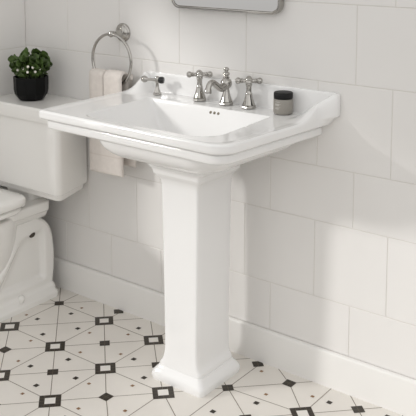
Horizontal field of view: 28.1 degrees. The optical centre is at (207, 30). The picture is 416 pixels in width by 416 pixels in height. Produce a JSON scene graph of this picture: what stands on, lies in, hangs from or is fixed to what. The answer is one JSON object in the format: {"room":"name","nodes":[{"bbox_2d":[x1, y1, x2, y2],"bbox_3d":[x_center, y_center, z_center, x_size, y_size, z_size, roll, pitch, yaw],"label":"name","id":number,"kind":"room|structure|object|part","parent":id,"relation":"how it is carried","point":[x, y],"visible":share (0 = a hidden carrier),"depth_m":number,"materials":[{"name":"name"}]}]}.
{"room":"bathroom","nodes":[
{"label":"bathroom","id":0,"kind":"room"},
{"bbox_2d":[0,0,25,189],"bbox_3d":[-1.810,-0.044,2.082,0.310,2.380,3.199,5,8,37],"label":"wall","id":1,"kind":"structure","parent":0,"point":[12,12],"depth_m":3.22,"materials":[{"name":"tile"}]},
{"bbox_2d":[0,286,402,415],"bbox_3d":[-0.684,1.260,1.437,2.961,0.061,3.300,5,8,37],"label":"floor","id":2,"kind":"structure","parent":0,"point":[70,353],"depth_m":2.60,"materials":[{"name":"beige tile"}]},
{"bbox_2d":[0,93,86,321],"bbox_3d":[-0.758,0.662,2.977,0.417,0.768,0.658,5,8,37],"label":"toilet","id":3,"kind":"object","parent":2,"relation":"on","point":[38,161],"visible":0.98,"depth_m":3.05,"materials":[{"name":"white ceramic"}]},
{"bbox_3d":[-0.872,0.814,2.966,0.254,0.269,0.413,5,8,37],"label":"bowl","id":4,"kind":"part","parent":3,"relation":"part of","materials":[{"name":"white ceramic"}]},
{"bbox_3d":[-0.866,0.652,2.912,0.244,0.022,0.404,5,8,37],"label":"seat","id":5,"kind":"part","parent":3,"relation":"part of","materials":[{"name":"white ceramic"}]},
{"bbox_3d":[-0.863,0.623,2.913,0.260,0.031,0.426,5,8,37],"label":"seat lid","id":6,"kind":"part","parent":3,"relation":"part of","materials":[{"name":"white ceramic"}]},
{"bbox_2d":[8,47,52,100],"bbox_3d":[-0.663,0.161,3.109,0.167,0.197,0.167,5,8,37],"label":"potted plant","id":7,"kind":"object","parent":3,"relation":"on","point":[30,83],"visible":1,"depth_m":3.07,"materials":[{"name":"green plant"}]},
{"bbox_3d":[-0.663,0.214,3.117,0.127,0.089,0.129,5,8,37],"label":"pot","id":8,"kind":"part","parent":7,"relation":"part of","materials":[{"name":"black ceramic"}]},
{"bbox_3d":[-0.623,0.287,3.101,0.395,0.051,0.210,5,8,37],"label":"tank lid","id":9,"kind":"part","parent":3,"relation":"part of","materials":[{"name":"white ceramic"}]},
{"bbox_3d":[-0.625,0.454,3.126,0.384,0.286,0.198,5,8,37],"label":"tank","id":10,"kind":"part","parent":3,"relation":"part of","materials":[{"name":"white ceramic"}]},
{"bbox_2d":[39,71,339,397],"bbox_3d":[-0.074,0.636,2.552,0.802,0.919,0.482,5,8,37],"label":"pedestal sink","id":11,"kind":"object","parent":2,"relation":"on","point":[195,149],"visible":0.95,"depth_m":2.53,"materials":[{"name":"white ceramic"}]},
{"bbox_2d":[141,76,164,94],"bbox_3d":[-0.188,0.185,2.812,0.082,0.063,0.030,1,7,10],"label":"tap","id":12,"kind":"object","parent":11,"relation":"on","point":[157,79],"visible":1,"depth_m":2.80,"materials":[{"name":"silver metal"}]},
{"bbox_3d":[-0.202,0.165,2.814,0.053,0.023,0.023,2,7,14],"label":"lever arm","id":13,"kind":"part","parent":12,"relation":"part of","materials":[{"name":"silver metal"}]},
{"bbox_2d":[39,71,339,173],"bbox_3d":[-0.074,0.284,2.510,0.802,0.211,0.482,5,8,37],"label":"basin","id":14,"kind":"object","parent":11,"relation":"in","point":[171,130],"depth_m":2.50,"materials":[{"name":"white ceramic"}]},
{"bbox_2d":[187,70,212,101],"bbox_3d":[-0.027,0.180,2.709,0.067,0.098,0.067,6,9,42],"label":"tap","id":15,"kind":"object","parent":11,"relation":"on","point":[199,96],"visible":1,"depth_m":2.70,"materials":[{"name":"silver metal"}]},
{"bbox_3d":[-0.052,0.143,2.704,0.035,0.021,0.021,0,7,-3],"label":"cross arm","id":16,"kind":"part","parent":15,"relation":"part of","materials":[{"name":"silver metal"}]},
{"bbox_3d":[-0.027,0.170,2.708,0.022,0.036,0.022,5,8,37],"label":"stem","id":17,"kind":"part","parent":15,"relation":"part of","materials":[{"name":"silver metal"}]},
{"bbox_3d":[-0.026,0.146,2.680,0.021,0.021,0.035,0,7,-3],"label":"cross arm","id":18,"kind":"part","parent":15,"relation":"part of","materials":[{"name":"silver metal"}]},
{"bbox_3d":[-0.002,0.143,2.707,0.035,0.021,0.021,0,7,-3],"label":"cross arm","id":19,"kind":"part","parent":15,"relation":"part of","materials":[{"name":"silver metal"}]},
{"bbox_2d":[204,67,232,105],"bbox_3d":[0.032,0.180,2.612,0.044,0.120,0.130,5,8,37],"label":"faucet spout","id":20,"kind":"object","parent":11,"relation":"on","point":[226,82],"visible":1,"depth_m":2.63,"materials":[{"name":"silver metal"}]},
{"bbox_3d":[0.025,0.174,2.602,0.027,0.046,0.108,5,8,37],"label":"spout arm","id":21,"kind":"part","parent":20,"relation":"part of","materials":[{"name":"silver metal"}]},
{"bbox_3d":[0.058,0.172,2.646,0.037,0.045,0.037,5,8,37],"label":"spout","id":22,"kind":"part","parent":20,"relation":"part of","materials":[{"name":"silver metal"}]},
{"bbox_2d":[235,76,262,108],"bbox_3d":[0.127,0.193,2.594,0.067,0.098,0.067,-6,9,-42],"label":"tap","id":23,"kind":"object","parent":11,"relation":"on","point":[248,103],"visible":1,"depth_m":2.58,"materials":[{"name":"silver metal"}]},
{"bbox_3d":[0.102,0.157,2.591,0.035,0.021,0.021,0,7,3],"label":"cross arm","id":24,"kind":"part","parent":23,"relation":"part of","materials":[{"name":"silver metal"}]},
{"bbox_3d":[0.127,0.183,2.593,0.022,0.036,0.022,5,8,37],"label":"stem","id":25,"kind":"part","parent":23,"relation":"part of","materials":[{"name":"silver metal"}]},
{"bbox_3d":[0.126,0.160,2.565,0.021,0.021,0.035,0,7,3],"label":"cross arm","id":26,"kind":"part","parent":23,"relation":"part of","materials":[{"name":"silver metal"}]},
{"bbox_3d":[0.153,0.157,2.588,0.035,0.021,0.021,0,7,3],"label":"cross arm","id":27,"kind":"part","parent":23,"relation":"part of","materials":[{"name":"silver metal"}]},
{"bbox_2d":[273,90,292,114],"bbox_3d":[0.228,0.218,2.519,0.059,0.066,0.059,5,8,37],"label":"jar","id":28,"kind":"object","parent":11,"relation":"on","point":[283,99],"visible":1,"depth_m":2.50,"materials":[{"name":"grey"}]},
{"bbox_2d":[25,0,415,379],"bbox_3d":[0.280,-0.101,2.563,2.950,2.380,0.100,5,8,37],"label":"wall","id":29,"kind":"structure","parent":0,"point":[323,226],"depth_m":2.57,"materials":[{"name":"tile"}]},
{"bbox_2d":[91,23,132,84],"bbox_3d":[-0.322,0.088,2.938,0.195,0.224,0.072,5,8,37],"label":"towel ring","id":30,"kind":"object","parent":29,"relation":"attached to","point":[122,32],"visible":0.91,"depth_m":2.93,"materials":[{"name":"silver metal"}]},
{"bbox_2d":[89,68,135,176],"bbox_3d":[-0.342,0.323,2.947,0.194,0.376,0.067,5,8,37],"label":"hand towel","id":31,"kind":"object","parent":30,"relation":"hanging from","point":[102,82],"visible":0.44,"depth_m":2.94,"materials":[{"name":"fabric"}]},
{"bbox_3d":[-0.363,0.384,2.950,0.164,0.254,0.018,5,8,34],"label":"panel","id":32,"kind":"part","parent":31,"relation":"part of","materials":[{"name":"fabric"}]},
{"bbox_3d":[-0.321,0.396,2.970,0.175,0.162,0.014,5,8,37],"label":"panel","id":33,"kind":"part","parent":31,"relation":"part of","materials":[{"name":"fabric"}]},
{"bbox_3d":[-0.327,0.011,2.922,0.030,0.030,0.055,5,8,37],"label":"post","id":34,"kind":"part","parent":30,"relation":"part of","materials":[{"name":"silver metal"}]},
{"bbox_3d":[-0.306,0.008,2.950,0.067,0.067,0.018,5,8,37],"label":"wall plate","id":35,"kind":"part","parent":30,"relation":"part of","materials":[{"name":"silver metal"}]},
{"bbox_2d":[172,0,283,14],"bbox_3d":[0.055,-0.369,2.621,0.428,0.620,0.029,5,8,37],"label":"wall mirror","id":36,"kind":"object","parent":29,"relation":"attached to","point":[270,7],"visible":1,"depth_m":2.62,"materials":[{"name":"silver metal"}]},
{"bbox_2d":[53,256,415,415],"bbox_3d":[0.350,1.038,2.572,2.688,0.116,0.011,5,8,37],"label":"baseboard","id":37,"kind":"structure","parent":29,"relation":"attached to","point":[386,389],"depth_m":2.66,"materials":[{"name":"white paint"}]}
]}

